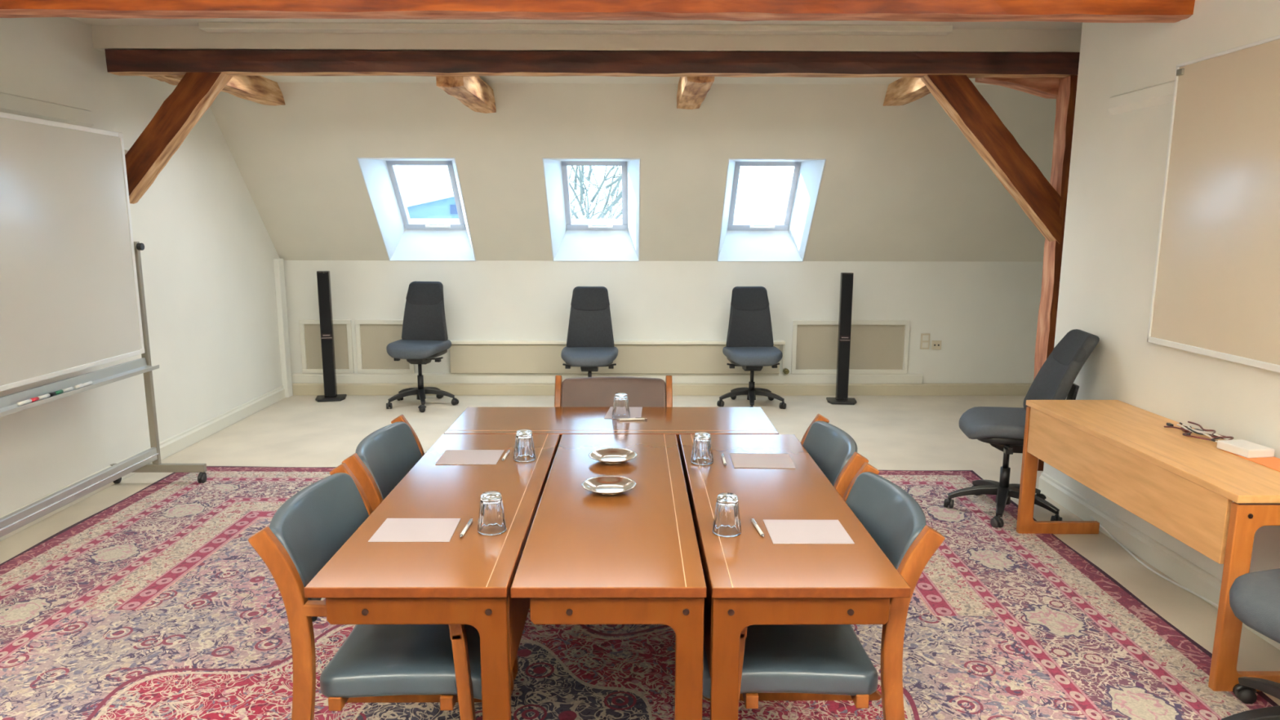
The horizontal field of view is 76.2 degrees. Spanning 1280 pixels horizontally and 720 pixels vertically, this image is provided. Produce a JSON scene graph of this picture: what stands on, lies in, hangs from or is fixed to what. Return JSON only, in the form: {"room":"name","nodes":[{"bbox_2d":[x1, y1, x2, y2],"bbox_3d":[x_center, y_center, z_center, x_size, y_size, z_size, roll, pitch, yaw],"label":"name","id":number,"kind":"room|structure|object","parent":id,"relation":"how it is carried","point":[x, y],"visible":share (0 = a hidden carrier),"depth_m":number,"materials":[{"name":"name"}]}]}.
{"room":"meeting room","nodes":[
{"label":"meeting room","id":0,"kind":"room"},
{"bbox_2d":[0,17,282,516],"bbox_3d":[-3.341,-0.269,2.271,0.120,3.000,10.822,0,10,0],"label":"wall","id":1,"kind":"structure","parent":0,"point":[209,253],"depth_m":5.62,"materials":[{"name":"paint"}]},
{"bbox_2d":[0,92,93,127],"bbox_3d":[-3.254,-0.760,0.900,0.030,0.125,8.080,0,10,0],"label":"trim","id":2,"kind":"structure","parent":1,"relation":"attached to","point":[9,103],"depth_m":4.48,"materials":[{"name":"paint"}]},
{"bbox_2d":[0,385,285,541],"bbox_3d":[-3.273,1.152,2.511,0.022,0.118,10.622,0,10,0],"label":"baseboard","id":3,"kind":"structure","parent":1,"relation":"attached to","point":[171,446],"depth_m":6.09,"materials":[{"name":"beige paint"}]},
{"bbox_2d":[124,71,232,204],"bbox_3d":[-2.870,-1.371,5.082,0.673,0.784,0.145,0,10,-1],"label":"diagonal brace","id":4,"kind":"object","parent":1,"relation":"attached to","point":[195,92],"visible":0.95,"depth_m":5.01,"materials":[{"name":"brown wood"}]},
{"bbox_2d":[273,258,293,397],"bbox_3d":[-3.299,-0.290,7.548,0.050,1.286,0.110,0,10,0],"label":"trim","id":5,"kind":"structure","parent":1,"relation":"attached to","point":[278,264],"depth_m":7.51,"materials":[{"name":"paint"}]},
{"bbox_2d":[69,17,1082,262],"bbox_3d":[0.702,-0.823,2.160,8.162,1.614,10.722,0,10,0],"label":"ceiling","id":6,"kind":"structure","parent":0,"point":[900,183],"depth_m":6.53,"materials":[{"name":"paint"}]},
{"bbox_2d":[145,75,181,84],"bbox_3d":[-3.068,-1.892,5.274,0.158,0.166,0.420,0,10,0],"label":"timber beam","id":7,"kind":"structure","parent":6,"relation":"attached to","point":[171,79],"depth_m":5.27,"materials":[{"name":"brown wood"}]},
{"bbox_2d":[177,75,285,105],"bbox_3d":[-2.807,-1.943,5.709,0.186,0.170,1.290,0,10,0],"label":"stub","id":8,"kind":"object","parent":6,"relation":"attached to","point":[261,90],"visible":0.45,"depth_m":5.83,"materials":[{"name":"brown wood"}]},
{"bbox_2d":[356,157,476,261],"bbox_3d":[-1.916,-1.354,7.248,0.807,0.968,1.064,0,10,0],"label":"window","id":9,"kind":"structure","parent":6,"relation":"attached to","point":[405,238],"depth_m":7.52,"materials":[{"name":"white paint"}]},
{"bbox_2d":[435,75,496,113],"bbox_3d":[-1.195,-1.897,5.730,0.181,0.170,1.290,0,10,0],"label":"stub","id":10,"kind":"object","parent":6,"relation":"attached to","point":[473,91],"visible":0.78,"depth_m":5.54,"materials":[{"name":"brown wood"}]},
{"bbox_2d":[198,22,952,35],"bbox_3d":[-0.374,-1.982,4.885,4.470,0.038,0.100,0,10,0],"label":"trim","id":11,"kind":"structure","parent":6,"relation":"attached to","point":[208,27],"depth_m":4.85,"materials":[{"name":"beige paint"}]},
{"bbox_2d":[542,157,640,261],"bbox_3d":[-0.403,-1.353,7.261,0.807,0.968,1.064,0,10,0],"label":"window","id":12,"kind":"structure","parent":6,"relation":"attached to","point":[571,239],"depth_m":7.55,"materials":[{"name":"white paint"}]},
{"bbox_2d":[0,0,1195,22],"bbox_3d":[-0.406,-1.682,3.683,5.871,0.268,0.158,0,10,0],"label":"timber beam","id":13,"kind":"structure","parent":6,"relation":"attached to","point":[940,11],"depth_m":3.64,"materials":[{"name":"brown wood"}]},
{"bbox_2d":[676,76,714,109],"bbox_3d":[0.377,-1.926,5.738,0.192,0.169,1.290,0,10,0],"label":"stub","id":14,"kind":"object","parent":6,"relation":"attached to","point":[692,91],"visible":0.69,"depth_m":5.54,"materials":[{"name":"brown wood"}]},
{"bbox_2d":[716,158,826,262],"bbox_3d":[1.120,-1.351,7.273,0.807,0.968,1.064,0,10,0],"label":"window","id":15,"kind":"structure","parent":6,"relation":"attached to","point":[786,239],"depth_m":7.55,"materials":[{"name":"white paint"}]},
{"bbox_2d":[882,76,930,106],"bbox_3d":[1.962,-1.949,5.747,0.172,0.169,1.290,0,10,0],"label":"stub","id":16,"kind":"object","parent":6,"relation":"attached to","point":[904,91],"visible":0.44,"depth_m":5.87,"materials":[{"name":"brown wood"}]},
{"bbox_2d":[0,395,1279,705],"bbox_3d":[0.697,1.263,2.563,8.162,0.100,10.822,0,10,0],"label":"floor","id":17,"kind":"structure","parent":0,"point":[893,433],"depth_m":6.10,"materials":[{"name":"beige"}]},
{"bbox_2d":[315,271,346,402],"bbox_3d":[-2.857,-0.218,7.448,0.260,1.180,0.215,-2,10,-14],"label":"tower speaker","id":18,"kind":"object","parent":17,"relation":"on","point":[323,279],"visible":1,"depth_m":7.43},
{"bbox_2d":[386,280,458,412],"bbox_3d":[-1.944,-0.136,7.238,0.635,1.090,0.612,2,10,8],"label":"office chair","id":19,"kind":"object","parent":17,"relation":"on","point":[424,338],"visible":1,"depth_m":7.30,"materials":[{"name":"fabric"}]},
{"bbox_2d":[560,286,617,377],"bbox_3d":[-0.465,-0.105,7.193,0.597,1.050,0.619,0,10,0],"label":"office chair","id":20,"kind":"object","parent":17,"relation":"on","point":[590,344],"visible":0.75,"depth_m":7.30,"materials":[{"name":"fabric"}]},
{"bbox_2d":[0,466,1278,719],"bbox_3d":[-0.462,1.325,1.863,5.260,0.004,7.256,0,10,1],"label":"oriental rug","id":21,"kind":"object","parent":17,"relation":"on","point":[158,603],"visible":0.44,"depth_m":3.22,"materials":[{"name":"multicoloured carpet"}]},
{"bbox_2d":[0,111,207,537],"bbox_3d":[-3.006,-0.133,4.096,0.585,2.124,1.800,0,10,0],"label":"whiteboard","id":22,"kind":"object","parent":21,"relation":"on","point":[72,291],"visible":1,"depth_m":4.28,"materials":[{"name":"white plastic"}]},
{"bbox_2d":[16,396,39,405],"bbox_3d":[-2.968,0.201,3.957,0.020,0.020,0.125,0,10,0],"label":"marker","id":23,"kind":"object","parent":22,"relation":"on","point":[33,399],"visible":0.99,"depth_m":3.95,"materials":[{"name":"white plastic"}]},
{"bbox_2d":[38,391,56,399],"bbox_3d":[-2.969,0.179,4.083,0.020,0.020,0.110,0,10,0],"label":"marker","id":24,"kind":"object","parent":22,"relation":"on","point":[50,394],"visible":1,"depth_m":4.08,"materials":[{"name":"white plastic"}]},
{"bbox_2d":[55,386,73,395],"bbox_3d":[-2.970,0.159,4.204,0.020,0.020,0.125,0,10,0],"label":"marker","id":25,"kind":"object","parent":22,"relation":"on","point":[61,391],"visible":1,"depth_m":4.20,"materials":[{"name":"white plastic"}]},
{"bbox_2d":[0,357,159,417],"bbox_3d":[-2.981,0.160,4.156,0.108,0.072,1.670,0,10,0],"label":"tray","id":26,"kind":"object","parent":22,"relation":"on","point":[104,376],"depth_m":4.31,"materials":[{"name":"silver metal"}]},
{"bbox_2d":[74,381,93,388],"bbox_3d":[-2.971,0.133,4.357,0.020,0.020,0.125,0,10,0],"label":"marker","id":27,"kind":"object","parent":22,"relation":"on","point":[81,385],"visible":1,"depth_m":4.34,"materials":[{"name":"white plastic"}]},
{"bbox_2d":[197,471,206,480],"bbox_3d":[-2.743,0.722,5.108,0.024,0.047,0.088,0,10,0],"label":"caster wheel","id":28,"kind":"object","parent":22,"relation":"attached to","point":[202,476],"depth_m":5.09,"materials":[{"name":"black plastic"}]},
{"bbox_2d":[248,462,514,719],"bbox_3d":[-0.723,0.800,2.447,0.664,0.844,0.600,0,10,0],"label":"chair","id":29,"kind":"object","parent":21,"relation":"on","point":[441,664],"visible":0.6,"depth_m":2.22,"materials":[{"name":"grey leather"}]},
{"bbox_2d":[303,434,559,719],"bbox_3d":[-0.593,0.798,2.835,0.506,0.721,1.500,0,10,0],"label":"conference table","id":30,"kind":"object","parent":21,"relation":"on","point":[468,579],"visible":0.78,"depth_m":2.21,"materials":[{"name":"brown wood"}]},
{"bbox_2d":[368,518,461,542],"bbox_3d":[-0.660,0.502,2.415,0.231,0.002,0.184,0,10,0],"label":"paper sheet","id":31,"kind":"object","parent":30,"relation":"on","point":[393,530],"visible":1,"depth_m":2.41,"materials":[{"name":"grey paper"}]},
{"bbox_2d":[459,518,472,537],"bbox_3d":[-0.514,0.497,2.417,0.010,0.012,0.140,0,10,2],"label":"ballpoint pen","id":32,"kind":"object","parent":30,"relation":"on","point":[470,521],"visible":1,"depth_m":2.41,"materials":[{"name":"white plastic"}]},
{"bbox_2d":[435,449,504,464],"bbox_3d":[-0.657,0.376,3.163,0.233,0.002,0.192,0,10,0],"label":"paper sheet","id":33,"kind":"object","parent":30,"relation":"on","point":[449,456],"visible":1,"depth_m":3.15,"materials":[{"name":"grey paper"}]},
{"bbox_2d":[477,491,506,535],"bbox_3d":[-0.437,0.448,2.405,0.085,0.112,0.085,0,10,0],"label":"drinking glass","id":34,"kind":"object","parent":30,"relation":"on","point":[491,518],"visible":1,"depth_m":2.38,"materials":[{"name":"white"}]},
{"bbox_2d":[502,449,510,461],"bbox_3d":[-0.521,0.369,3.171,0.010,0.012,0.140,0,10,1],"label":"ballpoint pen","id":35,"kind":"object","parent":30,"relation":"on","point":[508,451],"visible":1,"depth_m":3.16,"materials":[{"name":"white plastic"}]},
{"bbox_2d":[513,429,535,462],"bbox_3d":[-0.443,0.326,3.129,0.085,0.112,0.085,0,10,0],"label":"drinking glass","id":36,"kind":"object","parent":30,"relation":"on","point":[524,448],"visible":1,"depth_m":3.10,"materials":[{"name":"white"}]},
{"bbox_2d":[342,414,529,679],"bbox_3d":[-0.728,0.687,3.117,0.664,0.844,0.600,0,10,0],"label":"chair","id":37,"kind":"object","parent":21,"relation":"on","point":[382,459],"visible":0.22,"depth_m":3.06,"materials":[{"name":"grey leather"}]},
{"bbox_2d":[511,434,706,719],"bbox_3d":[-0.085,0.798,2.837,0.490,0.721,1.500,0,10,0],"label":"conference table","id":38,"kind":"object","parent":21,"relation":"on","point":[631,557],"visible":0.97,"depth_m":2.26,"materials":[{"name":"brown wood"}]},
{"bbox_2d":[582,475,635,495],"bbox_3d":[-0.105,0.432,2.765,0.184,0.026,0.184,0,10,0],"label":"plate","id":39,"kind":"object","parent":38,"relation":"on","point":[609,485],"visible":1,"depth_m":2.79,"materials":[{"name":"silver metal"}]},
{"bbox_2d":[588,448,636,464],"bbox_3d":[-0.103,0.373,3.115,0.184,0.026,0.184,0,10,0],"label":"plate","id":40,"kind":"object","parent":38,"relation":"on","point":[605,455],"visible":1,"depth_m":3.14,"materials":[{"name":"silver metal"}]},
{"bbox_2d":[444,407,778,453],"bbox_3d":[-0.125,0.629,3.839,1.450,0.721,0.515,0,10,0],"label":"conference table","id":41,"kind":"object","parent":21,"relation":"on","point":[473,420],"visible":0.3,"depth_m":3.72,"materials":[{"name":"brown wood"}]},
{"bbox_2d":[604,406,642,420],"bbox_3d":[-0.077,0.254,3.894,0.180,0.002,0.265,0,10,0],"label":"paper sheet","id":42,"kind":"object","parent":41,"relation":"on","point":[634,411],"visible":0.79,"depth_m":3.90,"materials":[{"name":"grey paper"}]},
{"bbox_2d":[612,392,630,419],"bbox_3d":[-0.089,0.213,3.803,0.085,0.112,0.085,0,10,0],"label":"drinking glass","id":43,"kind":"object","parent":42,"relation":"on","point":[620,409],"visible":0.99,"depth_m":3.78,"materials":[{"name":"white"}]},
{"bbox_2d":[617,417,647,420],"bbox_3d":[-0.037,0.271,3.759,0.140,0.012,0.010,-1,10,-6],"label":"ballpoint pen","id":44,"kind":"object","parent":41,"relation":"on","point":[635,418],"visible":1,"depth_m":3.76,"materials":[{"name":"white plastic"}]},
{"bbox_2d":[554,375,672,407],"bbox_3d":[-0.134,0.535,4.026,0.600,0.844,0.664,0,10,0],"label":"chair","id":45,"kind":"object","parent":21,"relation":"on","point":[583,392],"visible":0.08,"depth_m":4.19,"materials":[{"name":"brown wood"}]},
{"bbox_2d":[679,434,911,719],"bbox_3d":[0.423,0.799,2.838,0.498,0.721,1.500,0,10,0],"label":"conference table","id":46,"kind":"object","parent":21,"relation":"on","point":[750,579],"visible":0.72,"depth_m":2.19,"materials":[{"name":"brown wood"}]},
{"bbox_2d":[690,431,713,465],"bbox_3d":[0.236,0.333,3.096,0.085,0.112,0.085,0,10,0],"label":"drinking glass","id":47,"kind":"object","parent":46,"relation":"on","point":[702,452],"visible":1,"depth_m":3.07,"materials":[{"name":"white"}]},
{"bbox_2d":[721,453,726,465],"bbox_3d":[0.321,0.380,3.119,0.010,0.012,0.140,0,10,1],"label":"ballpoint pen","id":48,"kind":"object","parent":46,"relation":"on","point":[722,455],"visible":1,"depth_m":3.11,"materials":[{"name":"white plastic"}]},
{"bbox_2d":[712,492,741,537],"bbox_3d":[0.256,0.451,2.396,0.085,0.112,0.085,0,10,0],"label":"drinking glass","id":49,"kind":"object","parent":46,"relation":"on","point":[726,520],"visible":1,"depth_m":2.37,"materials":[{"name":"clear glass"}]},
{"bbox_2d":[751,518,764,537],"bbox_3d":[0.350,0.497,2.424,0.010,0.012,0.140,-1,10,-6],"label":"ballpoint pen","id":50,"kind":"object","parent":46,"relation":"on","point":[753,522],"visible":1,"depth_m":2.42,"materials":[{"name":"white plastic"}]},
{"bbox_2d":[729,453,795,468],"bbox_3d":[0.468,0.385,3.124,0.236,0.002,0.195,0,10,0],"label":"paper sheet","id":51,"kind":"object","parent":46,"relation":"on","point":[739,460],"visible":1,"depth_m":3.12,"materials":[{"name":"white paper"}]},
{"bbox_2d":[763,519,854,543],"bbox_3d":[0.493,0.505,2.409,0.231,0.002,0.187,0,10,0],"label":"paper sheet","id":52,"kind":"object","parent":46,"relation":"on","point":[780,531],"visible":1,"depth_m":2.40,"materials":[{"name":"grey paper"}]},
{"bbox_2d":[702,462,944,719],"bbox_3d":[0.501,0.801,2.462,0.664,0.844,0.600,0,10,0],"label":"chair","id":53,"kind":"object","parent":21,"relation":"on","point":[778,662],"visible":0.55,"depth_m":2.24,"materials":[{"name":"grey leather"}]},
{"bbox_2d":[800,413,868,497],"bbox_3d":[0.495,0.686,3.142,0.664,0.844,0.600,0,10,0],"label":"chair","id":54,"kind":"object","parent":21,"relation":"on","point":[833,449],"visible":0.2,"depth_m":3.10,"materials":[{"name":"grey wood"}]},
{"bbox_2d":[943,328,1099,528],"bbox_3d":[2.101,0.351,4.560,0.715,1.039,0.610,2,10,9],"label":"office chair","id":55,"kind":"object","parent":21,"relation":"on","point":[1002,428],"visible":0.8,"depth_m":4.49,"materials":[{"name":"fabric"}]},
{"bbox_2d":[992,515,1001,523],"bbox_3d":[1.925,0.856,4.394,0.020,0.033,0.071,-1,10,-7],"label":"hood","id":56,"kind":"object","parent":55,"relation":"attached to","point":[996,519],"depth_m":4.38,"materials":[{"name":"black plastic"}]},
{"bbox_2d":[1035,493,1046,498],"bbox_3d":[2.334,0.795,4.763,0.071,0.033,0.020,2,10,14],"label":"hood","id":57,"kind":"object","parent":55,"relation":"attached to","point":[1039,495],"depth_m":4.75,"materials":[{"name":"black plastic"}]},
{"bbox_2d":[1053,514,1059,520],"bbox_3d":[2.258,0.852,4.422,0.019,0.033,0.071,8,12,38],"label":"hood","id":58,"kind":"object","parent":55,"relation":"attached to","point":[1056,517],"depth_m":4.40,"materials":[{"name":"black plastic"}]},
{"bbox_2d":[1221,568,1279,719],"bbox_3d":[2.113,0.728,2.458,0.627,0.996,0.605,-2,10,-12],"label":"office chair","id":59,"kind":"object","parent":21,"relation":"on","point":[1254,597],"visible":1,"depth_m":2.54,"materials":[{"name":"fabric"}]},
{"bbox_2d":[1233,684,1257,693],"bbox_3d":[2.077,1.125,2.799,0.072,0.034,0.020,1,10,6],"label":"hood","id":60,"kind":"object","parent":59,"relation":"attached to","point":[1238,688],"depth_m":2.79,"materials":[{"name":"black plastic"}]},
{"bbox_2d":[716,286,786,408],"bbox_3d":[0.986,-0.106,7.220,0.601,1.050,0.622,0,10,-3],"label":"office chair","id":61,"kind":"object","parent":17,"relation":"on","point":[749,346],"visible":0.99,"depth_m":7.33,"materials":[{"name":"fabric"}]},
{"bbox_2d":[826,272,857,404],"bbox_3d":[1.847,-0.195,7.368,0.260,1.180,0.215,1,10,7],"label":"tower speaker","id":62,"kind":"object","parent":17,"relation":"on","point":[841,397],"visible":1,"depth_m":7.35},
{"bbox_2d":[1033,75,1077,471],"bbox_3d":[2.702,-0.515,5.280,0.150,2.510,0.170,0,10,0],"label":"timber post","id":63,"kind":"object","parent":17,"relation":"on","point":[1066,97],"visible":0.41,"depth_m":5.18,"materials":[{"name":"brown wood"}]},
{"bbox_2d":[920,75,1062,243],"bbox_3d":[2.204,-1.244,5.144,0.910,1.033,0.146,0,10,-1],"label":"diagonal brace","id":64,"kind":"object","parent":63,"relation":"attached to","point":[957,95],"visible":1,"depth_m":5.08,"materials":[{"name":"brown wood"}]},
{"bbox_2d":[104,48,1079,78],"bbox_3d":[0.015,-1.821,5.022,6.490,0.144,0.137,0,10,0],"label":"timber beam","id":65,"kind":"structure","parent":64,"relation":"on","point":[460,63],"depth_m":4.96,"materials":[{"name":"brown wood"}]},
{"bbox_2d":[974,77,1064,98],"bbox_3d":[2.468,-1.770,5.198,0.620,0.190,0.140,0,10,0],"label":"bracket","id":66,"kind":"object","parent":63,"relation":"attached to","point":[1044,87],"visible":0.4,"depth_m":5.14,"materials":[{"name":"brown wood"}]},
{"bbox_2d":[1016,400,1279,692],"bbox_3d":[2.238,0.685,3.539,0.475,0.721,1.506,0,10,0],"label":"desk","id":67,"kind":"object","parent":17,"relation":"on","point":[1186,487],"visible":0.97,"depth_m":3.23,"materials":[{"name":"brown wood"}]},
{"bbox_2d":[1164,421,1233,442],"bbox_3d":[2.389,0.312,3.493,0.152,0.030,0.381,0,10,0],"label":"cable bundle","id":68,"kind":"object","parent":67,"relation":"on","point":[1213,436],"visible":0.9,"depth_m":3.49,"materials":[{"name":"black plastic"}]},
{"bbox_2d":[1220,448,1279,471],"bbox_3d":[2.409,0.387,3.132,0.130,0.003,0.330,0,10,0],"label":"folder","id":69,"kind":"object","parent":67,"relation":"on","point":[1273,463],"visible":0.62,"depth_m":3.12,"materials":[{"name":"orange"}]},
{"bbox_2d":[1216,439,1275,457],"bbox_3d":[2.399,0.351,3.234,0.115,0.033,0.150,-1,10,-7],"label":"paper stack","id":70,"kind":"object","parent":69,"relation":"on","point":[1242,447],"visible":1,"depth_m":3.20,"materials":[{"name":"white paper"}]},
{"bbox_2d":[1089,515,1279,644],"bbox_3d":[2.437,1.056,3.342,0.042,0.055,2.201,0,10,0],"label":"cable","id":71,"kind":"object","parent":17,"relation":"on","point":[1091,517],"visible":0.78,"depth_m":3.82,"materials":[{"name":"white plastic"}]},
{"bbox_2d":[283,260,1043,382],"bbox_3d":[0.655,-0.303,7.735,8.162,1.266,0.100,0,10,0],"label":"wall","id":72,"kind":"structure","parent":0,"point":[984,315],"depth_m":7.64,"materials":[{"name":"paint"}]},
{"bbox_2d":[298,320,354,373],"bbox_3d":[-2.943,-0.125,7.670,0.480,0.509,0.030,0,10,0],"label":"air vent","id":73,"kind":"object","parent":72,"relation":"in","point":[309,330],"visible":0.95,"depth_m":7.67,"materials":[{"name":"beige paint"}]},
{"bbox_2d":[355,320,414,373],"bbox_3d":[-2.399,-0.124,7.674,0.530,0.509,0.030,0,10,0],"label":"air vent","id":74,"kind":"object","parent":72,"relation":"in","point":[373,337],"visible":0.71,"depth_m":7.67,"materials":[{"name":"beige paint"}]},
{"bbox_2d":[291,373,922,383],"bbox_3d":[-0.320,0.175,7.742,6.012,0.093,0.030,0,10,0],"label":"trim","id":75,"kind":"structure","parent":72,"relation":"attached to","point":[297,378],"depth_m":7.73,"materials":[{"name":"beige paint"}]},
{"bbox_2d":[449,340,789,374],"bbox_3d":[-0.198,-0.024,7.676,3.211,0.313,0.095,0,10,0],"label":"panel radiator","id":76,"kind":"object","parent":72,"relation":"attached to","point":[479,357],"visible":0.8,"depth_m":7.67,"materials":[{"name":"beige paint"}]},
{"bbox_2d":[292,382,1031,395],"bbox_3d":[0.666,0.278,7.757,7.940,0.112,0.050,0,10,0],"label":"baseboard","id":77,"kind":"structure","parent":72,"relation":"attached to","point":[924,388],"depth_m":7.73,"materials":[{"name":"beige paint"}]},
{"bbox_2d":[791,320,910,373],"bbox_3d":[1.986,-0.121,7.711,1.100,0.509,0.030,0,10,0],"label":"wall panel","id":78,"kind":"object","parent":72,"relation":"in","point":[877,346],"visible":0.96,"depth_m":7.71,"materials":[{"name":"beige paint"}]},
{"bbox_2d":[920,333,929,349],"bbox_3d":[2.696,-0.175,7.713,0.085,0.150,0.018,0,10,0],"label":"wall switch","id":79,"kind":"object","parent":72,"relation":"attached to","point":[925,338],"visible":1,"depth_m":7.71,"materials":[{"name":"beige plastic"}]},
{"bbox_2d":[931,340,941,349],"bbox_3d":[2.806,-0.141,7.722,0.090,0.085,0.014,0,10,0],"label":"wall socket","id":80,"kind":"object","parent":72,"relation":"attached to","point":[935,344],"visible":1,"depth_m":7.72,"materials":[{"name":"beige plastic"}]},
{"bbox_2d":[1043,0,1279,581],"bbox_3d":[2.572,-0.021,0.875,0.140,3.000,7.890,0,10,0],"label":"wall","id":81,"kind":"structure","parent":0,"point":[1117,162],"depth_m":4.06,"materials":[{"name":"paint"}]},
{"bbox_2d":[1107,80,1174,115],"bbox_3d":[2.494,-0.715,0.620,0.020,0.095,7.420,0,10,0],"label":"trim","id":82,"kind":"structure","parent":81,"relation":"attached to","point":[1162,93],"depth_m":4.00,"materials":[{"name":"paint"}]},
{"bbox_2d":[1038,471,1279,650],"bbox_3d":[2.487,1.392,1.163,0.022,0.118,7.790,0,10,0],"label":"baseboard","id":83,"kind":"structure","parent":81,"relation":"attached to","point":[1187,574],"depth_m":3.99,"materials":[{"name":"beige paint"}]},
{"bbox_2d":[1146,35,1279,373],"bbox_3d":[2.468,-0.567,2.942,0.034,1.280,1.810,0,10,0],"label":"whiteboard","id":84,"kind":"object","parent":81,"relation":"attached to","point":[1215,293],"visible":1,"depth_m":3.44,"materials":[{"name":"white plastic"}]},
{"label":"outside","id":85,"kind":"structure","parent":0,"visible":0},
{"bbox_2d":[405,193,458,218],"bbox_3d":[-8.219,-3.326,38.772,7.000,8.860,10.900,0,10,0],"label":"building","id":86,"kind":"structure","parent":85,"point":[443,206],"depth_m":34.34,"materials":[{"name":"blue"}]},
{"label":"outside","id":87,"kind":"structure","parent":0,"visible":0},
{"bbox_2d":[568,165,622,218],"bbox_3d":[-0.825,0.108,14.375,4.313,10.248,3.560,0,10,0],"label":"bare tree","id":88,"kind":"object","parent":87,"point":[580,177],"visible":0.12,"depth_m":13.49,"materials":[{"name":"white plant"}]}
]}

